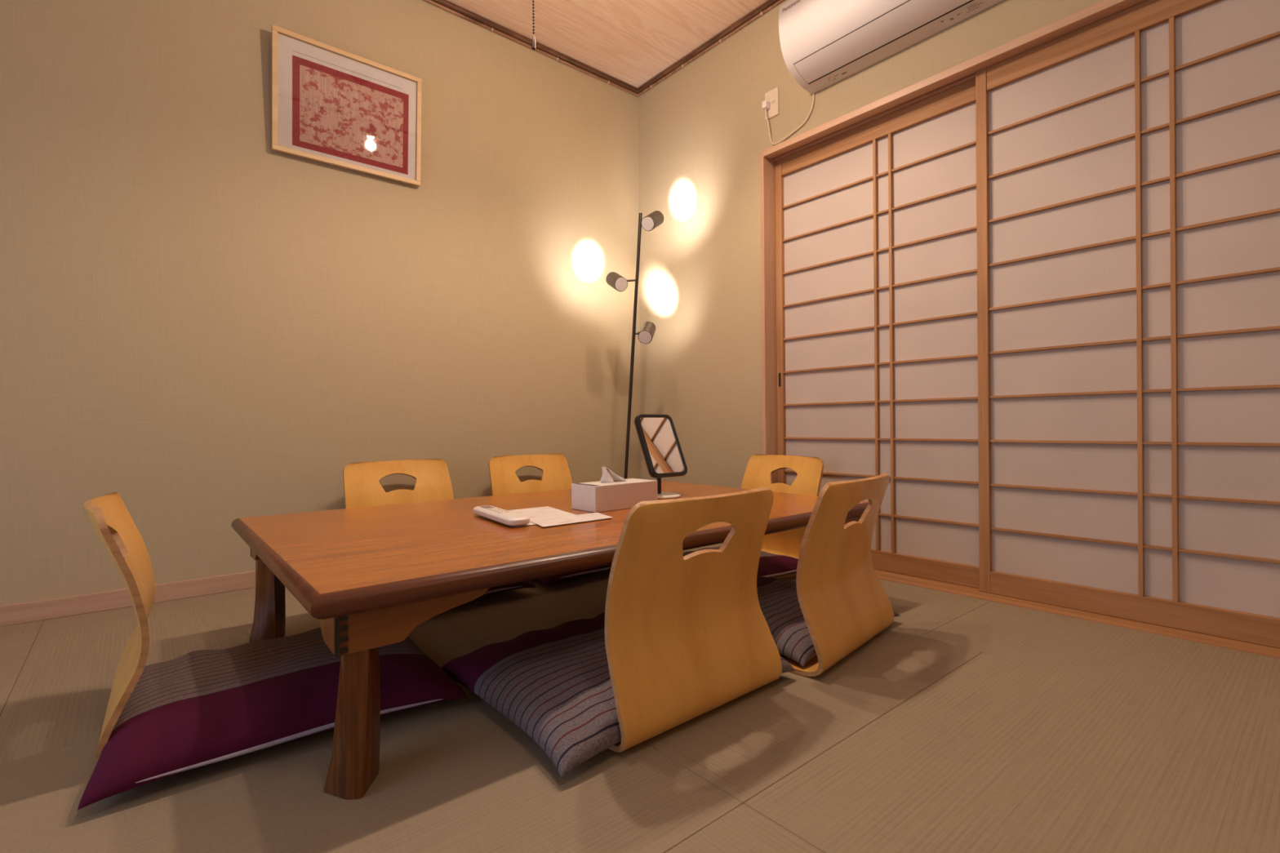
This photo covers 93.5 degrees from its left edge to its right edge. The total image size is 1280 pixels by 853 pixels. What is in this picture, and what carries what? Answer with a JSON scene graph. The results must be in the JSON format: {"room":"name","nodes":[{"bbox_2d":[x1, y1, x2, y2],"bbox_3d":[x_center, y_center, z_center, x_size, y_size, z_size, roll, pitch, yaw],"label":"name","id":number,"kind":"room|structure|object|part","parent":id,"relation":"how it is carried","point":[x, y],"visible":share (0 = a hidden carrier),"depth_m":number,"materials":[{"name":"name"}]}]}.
{"room":"japanese tatami room","nodes":[
{"label":"japanese tatami room","id":0,"kind":"room"},
{"bbox_2d":[0,0,641,605],"bbox_3d":[-1.426,-0.634,2.249,3.870,2.555,0.120,-1,0,-40],"label":"wall","id":1,"kind":"structure","parent":0,"point":[203,324],"depth_m":2.21,"materials":[{"name":"paint"}]},
{"bbox_2d":[0,570,255,626],"bbox_3d":[-1.421,0.554,2.166,3.750,0.060,0.014,-1,0,-40],"label":"baseboard","id":2,"kind":"structure","parent":1,"relation":"attached to","point":[53,608],"depth_m":1.92,"materials":[{"name":"brown wood"}]},
{"bbox_2d":[271,24,422,186],"bbox_3d":[-1.138,-1.241,2.375,0.544,0.442,0.044,-1,0,-40],"label":"picture frame","id":3,"kind":"object","parent":1,"relation":"attached to","point":[331,105],"visible":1,"depth_m":2.36,"materials":[{"name":"brown wood"}]},
{"bbox_2d":[299,64,403,167],"bbox_3d":[-1.132,-1.217,2.384,0.381,0.279,0.001,-1,4,-40],"label":"print","id":4,"kind":"object","parent":3,"relation":"attached to","point":[336,113],"depth_m":2.37},
{"bbox_2d":[423,0,639,97],"bbox_3d":[-1.435,-1.844,2.151,3.750,0.040,0.029,-1,0,-40],"label":"trim","id":5,"kind":"structure","parent":1,"relation":"attached to","point":[446,5],"depth_m":2.90,"materials":[{"name":"brown wood"}]},
{"bbox_2d":[446,0,768,88],"bbox_3d":[-0.324,-1.893,0.850,3.970,0.050,3.690,-1,0,-40],"label":"ceiling","id":6,"kind":"structure","parent":0,"point":[630,42],"depth_m":2.81,"materials":[{"name":"brown wood"}]},
{"bbox_2d":[531,0,535,50],"bbox_3d":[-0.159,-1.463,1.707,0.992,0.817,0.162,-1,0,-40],"label":"pull cord","id":7,"kind":"object","parent":6,"relation":"hanging from","point":[533,42],"visible":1,"depth_m":1.68,"materials":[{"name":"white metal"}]},
{"bbox_3d":[-0.269,-1.364,1.649,0.008,0.540,0.103,-1,0,-40],"label":"pull chain","id":8,"kind":"part","parent":7,"relation":"part of","materials":[{"name":"metal"}]},
{"bbox_3d":[-0.297,-1.073,1.686,0.011,0.040,0.011,-1,0,-25],"label":"pull knob","id":9,"kind":"part","parent":7,"relation":"part of","materials":[{"name":"metal"}]},
{"bbox_2d":[0,543,1279,852],"bbox_3d":[-0.270,0.607,0.896,3.870,0.060,3.470,-1,0,-40],"label":"floor","id":10,"kind":"structure","parent":0,"point":[966,724],"depth_m":1.04,"materials":[{"name":"beige wicker"}]},
{"bbox_2d":[83,492,155,760],"bbox_3d":[-0.876,0.359,1.288,0.456,0.440,0.445,-1,0,-38],"label":"chair","id":11,"kind":"object","parent":10,"relation":"on","point":[108,514],"visible":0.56,"depth_m":1.11,"materials":[{"name":"brown wood"}]},
{"bbox_2d":[77,627,467,809],"bbox_3d":[-0.744,0.526,1.265,0.589,0.082,0.518,-1,0,-37],"label":"seat cushion","id":12,"kind":"object","parent":11,"relation":"on","point":[194,709],"visible":0.8,"depth_m":1.10,"materials":[{"name":"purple fabric"}]},
{"bbox_2d":[342,458,453,508],"bbox_3d":[-0.839,0.357,2.273,0.445,0.440,0.456,-1,0,-43],"label":"chair","id":13,"kind":"object","parent":10,"relation":"on","point":[362,487],"visible":0.22,"depth_m":2.40,"materials":[{"name":"brown wood"}]},
{"bbox_2d":[480,580,535,596],"bbox_3d":[-0.732,0.535,2.078,0.550,0.062,0.506,-1,0,-42],"label":"seat cushion","id":14,"kind":"object","parent":13,"relation":"on","point":[526,584],"visible":0.07,"depth_m":2.01,"materials":[{"name":"grey fabric"}]},
{"bbox_2d":[488,453,572,495],"bbox_3d":[-0.388,0.352,2.653,0.445,0.440,0.456,-1,0,-42],"label":"chair","id":15,"kind":"object","parent":10,"relation":"on","point":[556,475],"visible":0.21,"depth_m":2.79,"materials":[{"name":"brown wood"}]},
{"bbox_2d":[536,564,611,586],"bbox_3d":[-0.306,0.529,2.450,0.511,0.064,0.506,-1,0,-42],"label":"seat cushion","id":16,"kind":"object","parent":15,"relation":"on","point":[547,580],"visible":0.14,"depth_m":2.17,"materials":[{"name":"grey fabric"}]},
{"bbox_2d":[231,480,879,799],"bbox_3d":[-0.187,0.408,1.772,1.591,0.330,1.022,-1,0,-40],"label":"table","id":17,"kind":"object","parent":10,"relation":"on","point":[371,575],"visible":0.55,"depth_m":1.17,"materials":[{"name":"brown wood"}]},
{"bbox_3d":[-1.023,0.469,1.657,0.078,0.223,0.072,-1,0,-6],"label":"leg","id":18,"kind":"part","parent":17,"relation":"part of","materials":[{"name":"brown wood"}]},
{"bbox_3d":[-0.459,0.466,0.973,0.072,0.223,0.078,0,0,17],"label":"leg","id":19,"kind":"part","parent":17,"relation":"part of","materials":[{"name":"brown wood"}]},
{"bbox_2d":[472,505,529,525],"bbox_3d":[-0.367,0.231,1.577,0.060,0.021,0.280,-1,0,-34],"label":"remote control","id":20,"kind":"object","parent":17,"relation":"on","point":[497,514],"visible":1,"depth_m":1.52,"materials":[{"name":"white plastic"}]},
{"bbox_2d":[507,506,576,527],"bbox_3d":[-0.291,0.244,1.648,0.209,0.001,0.304,-1,0,-31],"label":"paper sheet","id":21,"kind":"object","parent":17,"relation":"on","point":[540,513],"visible":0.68,"depth_m":1.69,"materials":[{"name":"white paper"}]},
{"bbox_3d":[-0.188,0.264,1.772,1.591,0.040,1.022,-1,0,-40],"label":"edge moulding","id":22,"kind":"part","parent":17,"relation":"part of","materials":[{"name":"brown wood"}]},
{"bbox_2d":[529,512,612,527],"bbox_3d":[-0.179,0.241,1.569,0.237,0.001,0.113,-1,0,-40],"label":"paper sheet","id":23,"kind":"object","parent":17,"relation":"on","point":[544,522],"visible":0.98,"depth_m":1.56,"materials":[{"name":"white paper"}]},
{"bbox_2d":[571,466,657,512],"bbox_3d":[-0.074,0.179,1.816,0.242,0.124,0.115,-1,0,-42],"label":"tissue box","id":24,"kind":"object","parent":17,"relation":"on","point":[613,491],"visible":0.98,"depth_m":1.76,"materials":[{"name":"white cardboard"}]},
{"bbox_2d":[634,414,687,498],"bbox_3d":[0.071,0.099,2.064,0.164,0.282,0.136,-1,0,-40],"label":"mirror","id":25,"kind":"object","parent":17,"relation":"on","point":[661,449],"visible":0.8,"depth_m":2.05,"materials":[{"name":"black plastic"}]},
{"bbox_2d":[640,417,684,473],"bbox_3d":[0.075,0.063,2.059,0.139,0.203,0.004,-1,-23,-40],"label":"mirror glass","id":26,"kind":"object","parent":25,"relation":"attached to","point":[661,449],"depth_m":2.05,"materials":[{"name":"silver metal"}]},
{"bbox_2d":[441,612,795,777],"bbox_3d":[-0.055,0.520,1.353,0.622,0.082,0.518,-1,0,-40],"label":"seat cushion","id":27,"kind":"object","parent":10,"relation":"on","point":[554,684],"visible":0.56,"depth_m":1.16,"materials":[{"name":"grey fabric"}]},
{"bbox_2d":[605,210,663,479],"bbox_3d":[-0.100,-0.221,2.987,0.338,1.582,0.618,-1,0,-16],"label":"floor lamp","id":28,"kind":"object","parent":10,"relation":"on","point":[652,220],"visible":0.81,"depth_m":2.79,"materials":[{"name":"black metal"}]},
{"bbox_2d":[604,487,782,752],"bbox_3d":[0.011,0.351,1.320,0.445,0.440,0.456,-1,0,-41],"label":"chair","id":29,"kind":"object","parent":10,"relation":"on","point":[689,636],"visible":0.84,"depth_m":1.15,"materials":[{"name":"brown wood"}]},
{"bbox_2d":[741,454,823,578],"bbox_3d":[0.450,0.345,2.426,0.456,0.440,0.445,-1,0,-33],"label":"chair","id":30,"kind":"object","parent":10,"relation":"on","point":[760,468],"visible":0.27,"depth_m":2.52,"materials":[{"name":"brown wood"}]},
{"bbox_2d":[682,545,798,577],"bbox_3d":[0.341,0.529,2.342,0.521,0.051,0.483,-1,0,-37],"label":"seat cushion","id":31,"kind":"object","parent":30,"relation":"on","point":[770,565],"visible":0.17,"depth_m":2.24,"materials":[{"name":"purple fabric"}]},
{"bbox_2d":[779,472,893,676],"bbox_3d":[0.405,0.347,1.631,0.456,0.440,0.445,0,0,42],"label":"chair","id":32,"kind":"object","parent":10,"relation":"on","point":[844,603],"visible":0.78,"depth_m":1.45,"materials":[{"name":"brown wood"}]},
{"bbox_2d":[756,576,899,666],"bbox_3d":[0.387,0.521,1.740,0.511,0.071,0.506,-1,0,-43],"label":"seat cushion","id":33,"kind":"object","parent":32,"relation":"on","point":[778,600],"visible":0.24,"depth_m":1.55,"materials":[{"name":"grey fabric"}]},
{"bbox_2d":[638,0,1102,488],"bbox_3d":[1.158,-0.657,2.095,0.120,2.555,3.450,-1,0,-40],"label":"wall","id":34,"kind":"structure","parent":0,"point":[703,129],"depth_m":2.90,"materials":[{"name":"paint"}]},
{"bbox_2d":[636,0,784,97],"bbox_3d":[1.091,-1.867,2.044,0.029,0.040,3.450,-1,0,-40],"label":"trim","id":35,"kind":"structure","parent":34,"relation":"attached to","point":[768,5],"depth_m":2.92,"materials":[{"name":"brown wood"}]},
{"bbox_2d":[760,151,777,484],"bbox_3d":[0.607,-0.328,2.720,0.160,1.784,0.019,-1,0,-40],"label":"trim","id":36,"kind":"structure","parent":34,"relation":"attached to","point":[767,166],"depth_m":2.68,"materials":[{"name":"brown wood"}]},
{"bbox_2d":[764,87,778,120],"bbox_3d":[0.583,-1.428,2.665,0.010,0.120,0.072,-1,0,-40],"label":"wall outlet","id":37,"kind":"object","parent":34,"relation":"attached to","point":[772,96],"visible":0.95,"depth_m":2.66,"materials":[{"name":"white plastic"}]},
{"bbox_2d":[761,93,814,145],"bbox_3d":[0.632,-1.337,2.582,0.033,0.200,0.246,-1,0,-42],"label":"plug","id":38,"kind":"object","parent":37,"relation":"attached to","point":[765,104],"visible":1,"depth_m":2.65,"materials":[{"name":"white plastic"}]},
{"bbox_2d":[774,77,979,588],"bbox_3d":[0.926,-0.323,2.366,0.029,1.764,0.930,-1,0,-40],"label":"door","id":39,"kind":"structure","parent":34,"relation":"in","point":[876,233],"depth_m":2.31,"materials":[{"name":"paper"}]},
{"bbox_3d":[0.627,-0.210,2.701,0.003,0.063,0.013,-1,0,-40],"label":"finger pull","id":40,"kind":"part","parent":39,"relation":"part of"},
{"bbox_3d":[0.919,-1.163,2.365,0.025,0.083,0.864,-1,0,-40],"label":"rail","id":41,"kind":"part","parent":39,"relation":"part of","materials":[{"name":"brown wood"}]},
{"bbox_3d":[0.934,0.523,2.369,0.027,0.072,0.864,-1,0,-40],"label":"rail","id":42,"kind":"part","parent":39,"relation":"part of","materials":[{"name":"brown wood"}]},
{"bbox_2d":[778,0,1003,93],"bbox_3d":[0.888,-1.529,2.131,0.228,0.287,0.797,-1,0,-40],"label":"air conditioner","id":43,"kind":"object","parent":34,"relation":"attached to","point":[824,43],"visible":1,"depth_m":2.21,"materials":[{"name":"white plastic"}]},
{"bbox_2d":[763,0,1145,161],"bbox_3d":[1.187,-1.210,2.022,0.160,0.027,1.803,-1,0,-40],"label":"trim","id":44,"kind":"structure","parent":34,"relation":"attached to","point":[962,73],"depth_m":2.10,"materials":[{"name":"brown wood"}]},
{"bbox_2d":[874,568,1279,658],"bbox_3d":[1.190,0.570,2.015,0.195,0.022,1.803,-1,0,-40],"label":"trim","id":45,"kind":"structure","parent":34,"relation":"attached to","point":[1270,651],"depth_m":1.78,"materials":[{"name":"brown wood"}]},
{"bbox_2d":[975,0,1279,648],"bbox_3d":[1.456,-0.326,1.686,0.028,1.764,0.943,-1,0,-40],"label":"door","id":46,"kind":"structure","parent":34,"relation":"in","point":[1128,159],"depth_m":1.72,"materials":[{"name":"paper"}]},
{"bbox_3d":[1.450,-1.167,1.685,0.025,0.083,0.877,-1,0,-40],"label":"rail","id":47,"kind":"part","parent":46,"relation":"part of","materials":[{"name":"brown wood"}]},
{"bbox_3d":[1.464,0.520,1.689,0.027,0.072,0.877,-1,0,-40],"label":"rail","id":48,"kind":"part","parent":46,"relation":"part of","materials":[{"name":"brown wood"}]}
]}

